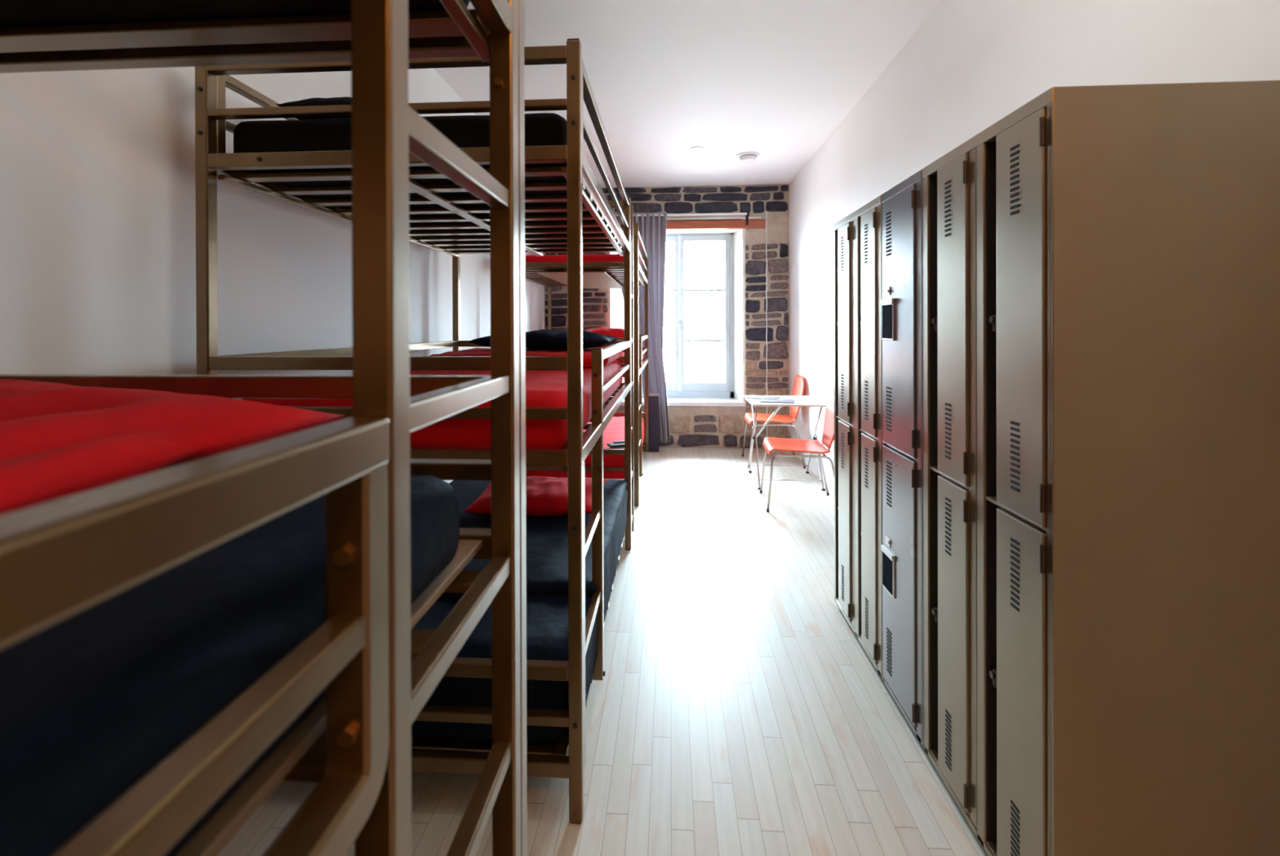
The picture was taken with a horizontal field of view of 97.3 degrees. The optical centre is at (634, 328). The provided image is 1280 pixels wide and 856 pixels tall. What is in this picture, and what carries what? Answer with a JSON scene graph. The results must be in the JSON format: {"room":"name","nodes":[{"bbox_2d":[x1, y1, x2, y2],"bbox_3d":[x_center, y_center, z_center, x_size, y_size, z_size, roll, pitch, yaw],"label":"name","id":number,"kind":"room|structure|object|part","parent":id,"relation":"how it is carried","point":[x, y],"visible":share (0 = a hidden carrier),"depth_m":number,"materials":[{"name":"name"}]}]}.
{"room":"dormitory","nodes":[
{"label":"dormitory","id":0,"kind":"room"},
{"bbox_2d":[0,66,544,483],"bbox_3d":[-1.366,-0.112,2.081,0.150,2.900,9.580,0,0,4],"label":"wall","id":1,"kind":"structure","parent":0,"point":[98,208],"depth_m":1.55,"materials":[{"name":"paint"}]},
{"bbox_2d":[217,446,987,855],"bbox_3d":[0.071,1.384,1.994,3.120,0.100,9.580,0,0,4],"label":"floor","id":2,"kind":"structure","parent":0,"point":[736,708],"depth_m":1.92,"materials":[{"name":"beige wood"}]},
{"bbox_2d":[0,0,527,855],"bbox_3d":[-0.785,0.284,0.022,1.092,2.116,1.910,0,0,4],"label":"bunk bed","id":3,"kind":"object","parent":2,"relation":"on","point":[60,557],"visible":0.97,"depth_m":0.49,"materials":[{"name":"metal"}]},
{"bbox_2d":[0,378,344,515],"bbox_3d":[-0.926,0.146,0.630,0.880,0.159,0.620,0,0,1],"label":"mattress","id":4,"kind":"object","parent":3,"relation":"on","point":[58,440],"visible":0.83,"depth_m":0.64,"materials":[{"name":"red fabric"}]},
{"bbox_3d":[-0.273,0.236,-0.218,0.039,0.317,1.412,0,0,4],"label":"guard panel","id":5,"kind":"part","parent":3,"relation":"part of","materials":[{"name":"metal"}]},
{"bbox_3d":[-0.270,0.242,-0.221,0.027,0.026,1.349,0,0,4],"label":"guard rail","id":6,"kind":"part","parent":3,"relation":"part of","materials":[{"name":"metal"}]},
{"bbox_2d":[0,475,459,855],"bbox_3d":[-0.787,0.259,-0.015,1.009,0.162,1.738,0,0,4],"label":"mattress","id":7,"kind":"object","parent":3,"relation":"on","point":[95,699],"visible":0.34,"depth_m":0.35,"materials":[{"name":"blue fabric"}]},
{"bbox_2d":[0,0,469,27],"bbox_3d":[-0.790,-0.530,0.013,0.998,0.144,1.793,0,0,4],"label":"mattress","id":8,"kind":"object","parent":3,"relation":"on","point":[13,13],"visible":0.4,"depth_m":0.81,"materials":[{"name":"black fabric"}]},
{"bbox_3d":[-0.729,-0.472,0.954,1.019,0.040,0.033,0,0,4],"label":"bed frame rail","id":9,"kind":"part","parent":3,"relation":"part of","materials":[{"name":"metal"}]},
{"bbox_3d":[-0.727,0.097,0.956,1.019,0.037,0.033,0,0,4],"label":"rail","id":10,"kind":"part","parent":3,"relation":"part of","materials":[{"name":"metal"}]},
{"bbox_3d":[-0.727,0.233,0.956,1.019,0.028,0.033,0,0,4],"label":"rail","id":11,"kind":"part","parent":3,"relation":"part of","materials":[{"name":"metal"}]},
{"bbox_3d":[-0.726,0.354,0.957,1.019,0.040,0.033,0,0,4],"label":"bed frame rail","id":12,"kind":"part","parent":3,"relation":"part of","materials":[{"name":"wood"}]},
{"bbox_3d":[-0.262,-0.470,-0.012,0.035,0.040,1.834,0,0,4],"label":"rail","id":13,"kind":"part","parent":3,"relation":"part of","materials":[{"name":"metal"}]},
{"bbox_3d":[-0.201,0.280,0.923,0.037,2.108,0.037,0,0,4],"label":"post","id":14,"kind":"part","parent":3,"relation":"part of","materials":[{"name":"metal"}]},
{"bbox_2d":[195,38,634,822],"bbox_3d":[-0.617,0.269,2.624,1.097,2.130,2.164,0,0,4],"label":"bunk bed","id":15,"kind":"object","parent":2,"relation":"on","point":[566,758],"visible":0.6,"depth_m":1.58,"materials":[{"name":"metal"}]},
{"bbox_3d":[-1.214,0.281,1.600,0.037,2.108,0.037,0,0,4],"label":"post","id":16,"kind":"part","parent":15,"relation":"part of","materials":[{"name":"metal"}]},
{"bbox_3d":[-1.157,-0.604,2.528,0.033,0.300,1.826,0,0,4],"label":"guard panel","id":17,"kind":"part","parent":15,"relation":"part of","materials":[{"name":"metal"}]},
{"bbox_3d":[-1.157,-0.475,2.528,0.035,0.040,1.830,0,0,4],"label":"rail","id":18,"kind":"part","parent":15,"relation":"part of","materials":[{"name":"wood"}]},
{"bbox_3d":[-1.155,0.094,2.530,0.033,0.037,1.830,0,0,4],"label":"guard rail","id":19,"kind":"part","parent":15,"relation":"part of","materials":[{"name":"metal"}]},
{"bbox_3d":[-0.690,-0.609,1.564,1.019,0.021,0.033,0,0,4],"label":"rail","id":20,"kind":"part","parent":15,"relation":"part of","materials":[{"name":"metal"}]},
{"bbox_3d":[-0.691,-0.744,1.563,1.019,0.037,0.033,0,0,4],"label":"rail","id":21,"kind":"part","parent":15,"relation":"part of","materials":[{"name":"metal"}]},
{"bbox_3d":[-0.690,-0.474,1.564,1.019,0.040,0.033,0,0,4],"label":"bed frame rail","id":22,"kind":"part","parent":15,"relation":"part of","materials":[{"name":"metal"}]},
{"bbox_3d":[-0.688,0.095,1.566,1.019,0.037,0.033,0,0,4],"label":"rail","id":23,"kind":"part","parent":15,"relation":"part of","materials":[{"name":"metal"}]},
{"bbox_2d":[233,112,619,250],"bbox_3d":[-0.632,-0.545,2.494,0.998,0.159,1.802,0,0,4],"label":"mattress","id":24,"kind":"object","parent":15,"relation":"on","point":[540,128],"visible":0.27,"depth_m":1.62,"materials":[{"name":"black fabric"}]},
{"bbox_2d":[275,96,351,119],"bbox_3d":[-0.876,-0.674,1.857,0.400,0.124,0.340,0,0,1],"label":"pillow","id":25,"kind":"object","parent":24,"relation":"on","point":[346,100],"visible":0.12,"depth_m":1.71,"materials":[{"name":"black fabric"}]},
{"bbox_3d":[-0.688,0.231,1.566,1.019,0.028,0.033,0,0,4],"label":"rail","id":26,"kind":"part","parent":15,"relation":"part of","materials":[{"name":"wood"}]},
{"bbox_2d":[241,360,622,448],"bbox_3d":[-0.627,0.266,2.496,1.007,0.187,1.804,0,0,4],"label":"mattress","id":27,"kind":"object","parent":15,"relation":"on","point":[544,388],"visible":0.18,"depth_m":1.59,"materials":[{"name":"red fabric"}]},
{"bbox_2d":[429,346,622,367],"bbox_3d":[-0.516,0.140,2.939,0.840,0.070,0.805,0,0,4],"label":"blanket","id":28,"kind":"object","parent":27,"relation":"on","point":[587,353],"visible":0.35,"depth_m":2.64,"materials":[{"name":"red fabric"}]},
{"bbox_2d":[466,328,620,350],"bbox_3d":[-0.468,0.060,3.036,0.740,0.115,0.420,0,1,5],"label":"pillow","id":29,"kind":"object","parent":28,"relation":"on","point":[543,339],"visible":0.62,"depth_m":2.86,"materials":[{"name":"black fabric"}]},
{"bbox_3d":[-1.095,0.275,3.461,0.037,2.108,0.037,0,0,4],"label":"post","id":30,"kind":"part","parent":15,"relation":"part of","materials":[{"name":"metal"}]},
{"bbox_3d":[-0.688,0.352,1.566,1.019,0.040,0.033,0,0,4],"label":"bed frame rail","id":31,"kind":"part","parent":15,"relation":"part of","materials":[{"name":"wood"}]},
{"bbox_3d":[-0.685,1.196,1.569,1.019,0.040,0.033,0,0,4],"label":"bed frame rail","id":32,"kind":"part","parent":15,"relation":"part of","materials":[{"name":"wood"}]},
{"bbox_3d":[-0.685,1.064,1.569,1.019,0.026,0.033,0,0,4],"label":"rail","id":33,"kind":"part","parent":15,"relation":"part of","materials":[{"name":"metal"}]},
{"bbox_3d":[-0.686,0.934,1.568,1.019,0.037,0.033,0,0,4],"label":"rail","id":34,"kind":"part","parent":15,"relation":"part of","materials":[{"name":"metal"}]},
{"bbox_2d":[411,488,627,741],"bbox_3d":[-0.611,1.048,2.496,1.037,0.273,1.793,0,0,4],"label":"mattress","id":35,"kind":"object","parent":15,"relation":"on","point":[547,615],"visible":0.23,"depth_m":1.63,"materials":[{"name":"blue fabric"}]},
{"bbox_2d":[449,479,626,595],"bbox_3d":[-0.601,0.906,2.678,1.033,0.052,1.408,0,0,4],"label":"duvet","id":36,"kind":"object","parent":35,"relation":"on","point":[546,536],"visible":0.35,"depth_m":2.40,"materials":[{"name":"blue fabric"}]},
{"bbox_2d":[462,475,607,515],"bbox_3d":[-0.473,0.835,2.838,0.640,0.129,0.480,0,0,1],"label":"pillow","id":37,"kind":"object","parent":36,"relation":"on","point":[544,495],"visible":0.46,"depth_m":2.67,"materials":[{"name":"red fabric"}]},
{"bbox_3d":[-0.572,-0.479,3.425,1.019,0.040,0.033,0,0,4],"label":"bed frame rail","id":38,"kind":"part","parent":15,"relation":"part of","materials":[{"name":"metal"}]},
{"bbox_3d":[-0.570,0.089,3.427,1.019,0.037,0.033,0,0,4],"label":"rail","id":39,"kind":"part","parent":15,"relation":"part of","materials":[{"name":"metal"}]},
{"bbox_3d":[-0.150,1.192,2.469,0.037,0.040,1.830,0,0,4],"label":"rail","id":40,"kind":"part","parent":15,"relation":"part of","materials":[{"name":"wood"}]},
{"bbox_3d":[-0.162,0.278,1.533,0.037,2.108,0.037,0,0,4],"label":"post","id":41,"kind":"part","parent":15,"relation":"part of","materials":[{"name":"metal"}]},
{"bbox_3d":[-0.131,0.653,1.993,0.037,1.162,0.037,0,0,4],"label":"short post","id":42,"kind":"part","parent":15,"relation":"part of","materials":[{"name":"metal"}]},
{"bbox_3d":[-0.105,-0.607,2.461,0.033,0.300,1.826,0,0,4],"label":"guard panel","id":43,"kind":"part","parent":15,"relation":"part of","materials":[{"name":"metal"}]},
{"bbox_3d":[-0.105,-0.478,2.461,0.035,0.040,1.830,0,0,4],"label":"rail","id":44,"kind":"part","parent":15,"relation":"part of","materials":[{"name":"metal"}]},
{"bbox_3d":[-0.102,0.348,2.464,0.035,0.040,1.830,0,0,4],"label":"rail","id":45,"kind":"part","parent":15,"relation":"part of","materials":[{"name":"metal"}]},
{"bbox_3d":[-0.567,0.928,3.429,1.019,0.037,0.033,0,0,4],"label":"rail","id":46,"kind":"part","parent":15,"relation":"part of","materials":[{"name":"wood"}]},
{"bbox_3d":[-0.572,-0.750,3.424,1.019,0.037,0.033,0,0,4],"label":"rail","id":47,"kind":"part","parent":15,"relation":"part of","materials":[{"name":"wood"}]},
{"bbox_3d":[-0.088,0.226,2.693,0.021,0.023,1.370,0,0,4],"label":"guard rail","id":48,"kind":"part","parent":15,"relation":"part of","materials":[{"name":"wood"}]},
{"bbox_3d":[-0.088,0.092,2.692,0.033,0.036,1.370,0,0,4],"label":"guard rail","id":49,"kind":"part","parent":15,"relation":"part of","materials":[{"name":"metal"}]},
{"bbox_3d":[-0.569,0.346,3.428,1.019,0.040,0.033,0,0,4],"label":"bed frame rail","id":50,"kind":"part","parent":15,"relation":"part of","materials":[{"name":"wood"}]},
{"bbox_3d":[-0.043,0.272,3.394,0.037,2.108,0.037,0,0,4],"label":"post","id":51,"kind":"part","parent":15,"relation":"part of","materials":[{"name":"metal"}]},
{"bbox_2d":[524,222,648,506],"bbox_3d":[-0.455,0.268,5.178,1.097,2.116,1.884,0,0,4],"label":"bunk bed","id":52,"kind":"object","parent":2,"relation":"on","point":[604,274],"visible":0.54,"depth_m":4.48,"materials":[{"name":"metal"}]},
{"bbox_3d":[-0.925,0.267,6.133,0.037,2.108,0.037,0,0,4],"label":"post","id":53,"kind":"part","parent":52,"relation":"part of","materials":[{"name":"metal"}]},
{"bbox_2d":[524,253,624,262],"bbox_3d":[-0.459,-0.525,5.178,0.993,0.103,1.782,0,0,4],"label":"mattress","id":54,"kind":"object","parent":52,"relation":"on","point":[586,257],"visible":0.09,"depth_m":4.29,"materials":[{"name":"red fabric"}]},
{"bbox_3d":[-0.518,-0.482,4.258,1.019,0.040,0.033,0,0,4],"label":"bed frame rail","id":55,"kind":"part","parent":52,"relation":"part of","materials":[{"name":"metal"}]},
{"bbox_3d":[-0.514,1.056,4.263,1.019,0.026,0.033,0,0,4],"label":"rail","id":56,"kind":"part","parent":52,"relation":"part of","materials":[{"name":"wood"}]},
{"bbox_2d":[525,416,644,478],"bbox_3d":[-0.448,1.060,5.182,1.008,0.262,1.786,0,0,4],"label":"mattress","id":57,"kind":"object","parent":52,"relation":"on","point":[614,430],"visible":0.18,"depth_m":4.31,"materials":[{"name":"red fabric"}]},
{"bbox_2d":[607,440,624,447],"bbox_3d":[-0.121,0.910,4.451,0.185,0.030,0.110,0,0,-19],"label":"strap","id":58,"kind":"object","parent":57,"relation":"on","point":[615,443],"visible":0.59,"depth_m":4.42,"materials":[{"name":"black fabric"}]},
{"bbox_3d":[-0.514,0.926,4.263,1.019,0.037,0.033,0,0,4],"label":"rail","id":59,"kind":"part","parent":52,"relation":"part of","materials":[{"name":"metal"}]},
{"bbox_3d":[-0.516,0.223,4.261,1.019,0.028,0.033,0,0,4],"label":"rail","id":60,"kind":"part","parent":52,"relation":"part of","materials":[{"name":"metal"}]},
{"bbox_3d":[-0.517,0.087,4.260,1.019,0.037,0.033,0,0,4],"label":"rail","id":61,"kind":"part","parent":52,"relation":"part of","materials":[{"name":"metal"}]},
{"bbox_3d":[-0.397,0.920,6.102,1.019,0.037,0.033,0,0,4],"label":"rail","id":62,"kind":"part","parent":52,"relation":"part of","materials":[{"name":"metal"}]},
{"bbox_2d":[616,351,643,363],"bbox_3d":[-0.456,0.286,5.181,0.993,0.130,1.784,0,0,4],"label":"mattress","id":63,"kind":"object","parent":52,"relation":"on","point":[623,352],"visible":0.05,"depth_m":4.71,"materials":[{"name":"red fabric"}]},
{"bbox_2d":[586,326,624,351],"bbox_3d":[-0.275,0.112,5.749,0.700,0.262,0.400,0,2,4],"label":"pillow","id":64,"kind":"object","parent":63,"relation":"on","point":[617,332],"visible":0.3,"depth_m":5.62,"materials":[{"name":"red fabric"}]},
{"bbox_3d":[0.010,0.269,4.227,0.037,2.108,0.037,0,0,4],"label":"post","id":65,"kind":"part","parent":52,"relation":"part of","materials":[{"name":"metal"}]},
{"bbox_3d":[0.040,0.645,4.688,0.037,1.162,0.037,0,0,4],"label":"short post","id":66,"kind":"part","parent":52,"relation":"part of","materials":[{"name":"metal"}]},
{"bbox_3d":[0.066,-0.616,5.144,0.033,0.300,1.804,0,0,4],"label":"guard panel","id":67,"kind":"part","parent":52,"relation":"part of","materials":[{"name":"metal"}]},
{"bbox_3d":[0.068,0.340,5.147,0.035,0.040,1.808,0,0,4],"label":"rail","id":68,"kind":"part","parent":52,"relation":"part of","materials":[{"name":"wood"}]},
{"bbox_3d":[0.066,-0.486,5.145,0.035,0.040,1.808,0,0,4],"label":"rail","id":69,"kind":"part","parent":52,"relation":"part of","materials":[{"name":"metal"}]},
{"bbox_3d":[0.083,0.217,5.376,0.021,0.023,1.348,0,0,4],"label":"guard rail","id":70,"kind":"part","parent":52,"relation":"part of","materials":[{"name":"metal"}]},
{"bbox_3d":[0.082,0.084,5.376,0.033,0.036,1.348,0,0,4],"label":"guard rail","id":71,"kind":"part","parent":52,"relation":"part of","materials":[{"name":"metal"}]},
{"bbox_3d":[0.127,0.264,6.067,0.037,2.108,0.037,0,0,4],"label":"post","id":72,"kind":"part","parent":52,"relation":"part of","materials":[{"name":"wood"}]},
{"bbox_2d":[648,392,658,451],"bbox_3d":[0.205,1.006,6.072,0.111,0.630,0.074,0,0,4],"label":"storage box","id":73,"kind":"object","parent":2,"relation":"on","point":[653,397],"visible":1,"depth_m":6.04,"materials":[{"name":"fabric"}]},
{"bbox_3d":[0.204,0.706,6.072,0.111,0.030,0.074,0,0,4],"label":"lid","id":74,"kind":"part","parent":73,"relation":"part of","materials":[{"name":"fabric"}]},
{"bbox_2d":[742,374,805,468],"bbox_3d":[1.359,0.889,5.568,0.541,0.860,0.490,0,0,4],"label":"chair","id":75,"kind":"object","parent":2,"relation":"on","point":[798,384],"visible":0.93,"depth_m":5.51,"materials":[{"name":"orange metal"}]},
{"bbox_3d":[1.374,1.107,5.793,0.536,0.403,0.037,0,0,4],"label":"frame","id":76,"kind":"part","parent":75,"relation":"part of","materials":[{"name":"silver metal"}]},
{"bbox_3d":[1.328,0.896,5.570,0.438,0.065,0.440,0,0,4],"label":"seat","id":77,"kind":"part","parent":75,"relation":"part of","materials":[{"name":"orange plastic"}]},
{"bbox_3d":[1.345,1.108,5.344,0.536,0.403,0.037,0,0,4],"label":"frame","id":78,"kind":"part","parent":75,"relation":"part of","materials":[{"name":"silver metal"}]},
{"bbox_3d":[1.588,0.668,5.553,0.081,0.418,0.410,0,0,4],"label":"backrest","id":79,"kind":"part","parent":75,"relation":"part of","materials":[{"name":"orange plastic"}]},
{"bbox_2d":[742,395,826,490],"bbox_3d":[1.275,0.967,4.863,0.602,0.710,0.623,0,0,4],"label":"folding table","id":80,"kind":"object","parent":2,"relation":"on","point":[800,400],"visible":0.91,"depth_m":4.79,"materials":[{"name":"laminate"}]},
{"bbox_3d":[1.036,0.972,4.915,0.018,0.693,0.545,0,0,4],"label":"leg","id":81,"kind":"part","parent":80,"relation":"part of","materials":[{"name":"silver metal"}]},
{"bbox_3d":[1.045,0.972,4.872,0.018,0.693,0.480,0,0,5],"label":"leg","id":82,"kind":"part","parent":80,"relation":"part of","materials":[{"name":"silver metal"}]},
{"bbox_2d":[741,394,780,399],"bbox_3d":[1.121,0.608,5.001,0.280,0.006,0.210,0,0,36],"label":"magazine","id":83,"kind":"object","parent":80,"relation":"on","point":[752,396],"visible":0.98,"depth_m":4.98,"materials":[{"name":"paper"}]},
{"bbox_2d":[760,398,795,403],"bbox_3d":[1.207,0.609,4.765,0.280,0.006,0.210,0,0,16],"label":"magazine","id":84,"kind":"object","parent":80,"relation":"on","point":[763,400],"visible":1,"depth_m":4.75,"materials":[{"name":"paper"}]},
{"bbox_3d":[1.553,0.970,4.882,0.018,0.693,0.545,0,0,4],"label":"leg","id":85,"kind":"part","parent":80,"relation":"part of","materials":[{"name":"silver metal"}]},
{"bbox_3d":[1.562,0.971,4.839,0.018,0.693,0.480,0,0,5],"label":"leg","id":86,"kind":"part","parent":80,"relation":"part of","materials":[{"name":"silver metal"}]},
{"bbox_2d":[760,388,834,511],"bbox_3d":[1.247,0.894,4.277,0.541,0.860,0.490,0,0,7],"label":"chair","id":87,"kind":"object","parent":2,"relation":"on","point":[770,443],"visible":0.92,"depth_m":4.27,"materials":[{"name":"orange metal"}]},
{"bbox_3d":[1.273,1.111,4.501,0.536,0.403,0.037,0,0,7],"label":"frame","id":88,"kind":"part","parent":87,"relation":"part of","materials":[{"name":"silver metal"}]},
{"bbox_3d":[1.216,0.900,4.280,0.438,0.065,0.440,0,0,7],"label":"seat","id":89,"kind":"part","parent":87,"relation":"part of","materials":[{"name":"orange plastic"}]},
{"bbox_3d":[1.221,1.113,4.054,0.536,0.403,0.037,0,0,7],"label":"frame","id":90,"kind":"part","parent":87,"relation":"part of","materials":[{"name":"silver metal"}]},
{"bbox_3d":[1.475,0.672,4.249,0.081,0.418,0.410,0,0,7],"label":"backrest","id":91,"kind":"part","parent":87,"relation":"part of","materials":[{"name":"orange plastic"}]},
{"bbox_2d":[833,194,882,678],"bbox_3d":[1.176,0.413,2.397,0.499,1.832,0.618,0,0,4],"label":"locker","id":92,"kind":"object","parent":2,"relation":"on","point":[857,237],"visible":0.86,"depth_m":2.37,"materials":[{"name":"metal"}]},
{"bbox_3d":[0.960,-0.026,2.547,0.037,0.882,0.168,0,0,4],"label":"door","id":93,"kind":"part","parent":92,"relation":"part of","materials":[{"name":"metal"}]},
{"bbox_3d":[0.963,0.854,2.550,0.037,0.855,0.168,0,0,4],"label":"door","id":94,"kind":"part","parent":92,"relation":"part of","materials":[{"name":"metal"}]},
{"bbox_3d":[0.948,-0.485,2.409,0.022,0.031,0.616,0,0,4],"label":"rail","id":95,"kind":"part","parent":92,"relation":"part of","materials":[{"name":"metal"}]},
{"bbox_3d":[0.940,-0.025,2.232,0.037,0.882,0.162,0,0,4],"label":"door","id":96,"kind":"part","parent":92,"relation":"part of","materials":[{"name":"metal"}]},
{"bbox_3d":[0.943,0.855,2.235,0.037,0.855,0.162,0,0,4],"label":"door","id":97,"kind":"part","parent":92,"relation":"part of","materials":[{"name":"metal"}]},
{"bbox_2d":[880,168,923,746],"bbox_3d":[1.145,0.415,1.917,0.501,1.832,0.334,0,0,4],"label":"locker","id":98,"kind":"object","parent":2,"relation":"on","point":[902,300],"visible":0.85,"depth_m":1.89,"materials":[{"name":"metal"}]},
{"bbox_2d":[881,304,892,338],"bbox_3d":[0.903,-0.026,2.017,0.004,0.120,0.088,0,0,4],"label":"handle","id":99,"kind":"object","parent":98,"relation":"on","point":[886,309],"depth_m":2.01,"materials":[{"name":"black"}]},
{"bbox_2d":[882,551,892,595],"bbox_3d":[0.906,0.874,2.019,0.004,0.120,0.088,0,0,4],"label":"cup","id":100,"kind":"object","parent":98,"relation":"on","point":[886,558],"depth_m":2.01,"materials":[{"name":"black"}]},
{"bbox_3d":[0.907,0.867,2.018,0.011,0.150,0.106,0,0,4],"label":"handle","id":101,"kind":"part","parent":98,"relation":"part of","materials":[{"name":"black metal"}]},
{"bbox_3d":[0.906,-0.136,2.021,0.008,0.030,0.038,0,0,4],"label":"lock plate","id":102,"kind":"part","parent":98,"relation":"part of","materials":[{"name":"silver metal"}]},
{"bbox_3d":[0.904,-0.033,2.016,0.011,0.150,0.106,0,0,4],"label":"handle","id":103,"kind":"part","parent":98,"relation":"part of","materials":[{"name":"black metal"}]},
{"bbox_3d":[0.908,0.764,2.024,0.008,0.030,0.038,0,0,4],"label":"lock plate","id":104,"kind":"part","parent":98,"relation":"part of","materials":[{"name":"silver metal"}]},
{"bbox_3d":[0.911,-0.025,1.944,0.015,0.882,0.270,0,0,4],"label":"door","id":105,"kind":"part","parent":98,"relation":"part of","materials":[{"name":"metal"}]},
{"bbox_3d":[0.913,0.856,1.946,0.015,0.855,0.270,0,0,4],"label":"door","id":106,"kind":"part","parent":98,"relation":"part of","materials":[{"name":"metal"}]},
{"bbox_3d":[0.917,-0.484,1.928,0.022,0.031,0.332,0,0,4],"label":"rail","id":107,"kind":"part","parent":98,"relation":"part of","materials":[{"name":"metal"}]},
{"bbox_2d":[922,80,1279,855],"bbox_3d":[1.116,0.416,1.445,0.499,1.832,0.601,0,0,4],"label":"locker","id":108,"kind":"object","parent":2,"relation":"on","point":[1101,263],"visible":1,"depth_m":1.15,"materials":[{"name":"metal"}]},
{"bbox_3d":[0.898,-0.023,1.569,0.037,0.882,0.160,0,0,4],"label":"door","id":109,"kind":"part","parent":108,"relation":"part of","materials":[{"name":"metal"}]},
{"bbox_3d":[0.900,0.857,1.571,0.037,0.855,0.160,0,0,4],"label":"door","id":110,"kind":"part","parent":108,"relation":"part of","materials":[{"name":"metal"}]},
{"bbox_3d":[0.887,-0.482,1.457,0.022,0.031,0.599,0,0,4],"label":"rail","id":111,"kind":"part","parent":108,"relation":"part of","materials":[{"name":"metal"}]},
{"bbox_3d":[0.909,0.414,1.458,0.044,1.766,0.579,0,0,4],"label":"panel","id":112,"kind":"part","parent":108,"relation":"part of","materials":[{"name":"brown"}]},
{"bbox_3d":[0.878,-0.022,1.266,0.037,0.882,0.170,0,0,4],"label":"door","id":113,"kind":"part","parent":108,"relation":"part of","materials":[{"name":"metal"}]},
{"bbox_3d":[0.881,0.858,1.268,0.037,0.855,0.170,0,0,4],"label":"door","id":114,"kind":"part","parent":108,"relation":"part of","materials":[{"name":"metal"}]},
{"bbox_2d":[544,184,789,448],"bbox_3d":[0.353,-0.130,6.528,2.723,2.900,0.585,0,0,4],"label":"wall","id":115,"kind":"structure","parent":0,"point":[690,426],"depth_m":6.20,"materials":[{"name":"stone"}]},
{"bbox_2d":[608,218,745,401],"bbox_3d":[0.470,-0.180,6.424,1.523,2.060,0.357,0,0,4],"label":"trim","id":116,"kind":"structure","parent":115,"relation":"attached to","point":[615,298],"depth_m":6.35,"materials":[{"name":"wood"},{"name":"paint"}]},
{"bbox_2d":[614,211,749,225],"bbox_3d":[0.442,-1.205,6.186,1.604,0.140,0.110,0,0,4],"label":"curtain rod","id":117,"kind":"object","parent":115,"relation":"attached to","point":[747,214],"visible":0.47,"depth_m":6.13,"materials":[{"name":"white paint"}]},
{"bbox_2d":[615,212,670,443],"bbox_3d":[0.088,-0.009,6.178,0.598,2.510,0.080,0,0,4],"label":"curtain","id":118,"kind":"object","parent":117,"relation":"hanging from","point":[652,229],"visible":0.55,"depth_m":6.17,"materials":[{"name":"fabric"}]},
{"bbox_3d":[0.433,-1.244,6.151,1.590,0.022,0.021,0,0,4],"label":"rod","id":119,"kind":"part","parent":117,"relation":"part of","materials":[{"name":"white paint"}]},
{"bbox_2d":[619,397,745,406],"bbox_3d":[0.460,0.831,6.419,1.538,0.047,0.375,0,0,4],"label":"window sill","id":120,"kind":"structure","parent":115,"relation":"attached to","point":[731,402],"depth_m":6.24,"materials":[{"name":"white paint"}]},
{"bbox_2d":[641,232,733,397],"bbox_3d":[0.533,-0.196,6.623,1.305,2.030,0.131,0,0,4],"label":"window","id":121,"kind":"structure","parent":115,"relation":"in","point":[685,389],"depth_m":6.58,"materials":[{"name":"paint"}]},
{"bbox_3d":[0.232,-0.180,6.632,0.582,1.820,0.052,0,0,4],"label":"sash","id":122,"kind":"part","parent":121,"relation":"part of","materials":[{"name":"paint"}]},
{"bbox_3d":[0.816,-0.182,6.595,0.577,1.820,0.052,0,0,4],"label":"sash","id":123,"kind":"part","parent":121,"relation":"part of","materials":[{"name":"paint"}]},
{"bbox_2d":[666,219,738,233],"bbox_3d":[0.469,-1.161,6.455,1.563,0.098,0.290,0,0,4],"label":"trim","id":124,"kind":"structure","parent":115,"relation":"attached to","point":[684,231],"depth_m":6.45,"materials":[{"name":"paint"}]},
{"bbox_2d":[666,216,761,220],"bbox_3d":[0.465,-1.218,6.258,1.860,0.023,0.022,0,0,4],"label":"trim","id":125,"kind":"structure","parent":115,"relation":"attached to","point":[749,217],"depth_m":6.22,"materials":[{"name":"paint"}]},
{"bbox_2d":[666,219,764,230],"bbox_3d":[0.484,-1.150,6.268,1.897,0.090,0.080,0,0,4],"label":"trim","id":126,"kind":"structure","parent":115,"relation":"attached to","point":[725,224],"depth_m":6.21,"materials":[{"name":"brown wood"}]},
{"bbox_2d":[765,211,767,436],"bbox_3d":[1.441,0.007,6.157,0.016,2.580,0.011,0,0,4],"label":"cable","id":127,"kind":"object","parent":115,"relation":"attached to","point":[766,211],"visible":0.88,"depth_m":6.15,"materials":[{"name":"white paint"}]},
{"bbox_2d":[433,0,942,187],"bbox_3d":[0.065,-1.616,2.035,3.120,0.100,9.680,0,0,4],"label":"ceiling","id":128,"kind":"structure","parent":0,"point":[774,79],"depth_m":3.48,"materials":[{"name":"paint"}]},
{"bbox_2d":[690,146,704,151],"bbox_3d":[0.548,-1.572,4.926,0.124,0.008,0.124,0,0,4],"label":"cap","id":129,"kind":"object","parent":128,"relation":"attached to","point":[695,148],"visible":1,"depth_m":4.92,"materials":[{"name":"white plastic"}]},
{"bbox_2d":[735,151,759,162],"bbox_3d":[1.030,-1.553,5.130,0.216,0.050,0.216,0,0,4],"label":"smoke detector","id":130,"kind":"object","parent":128,"relation":"attached to","point":[745,157],"visible":1,"depth_m":5.08,"materials":[{"name":"white plastic"}]},
{"bbox_2d":[789,0,1279,493],"bbox_3d":[1.498,-0.120,1.898,0.150,2.900,9.580,0,0,4],"label":"wall","id":131,"kind":"structure","parent":0,"point":[970,64],"depth_m":2.45,"materials":[{"name":"paint"}]}
]}

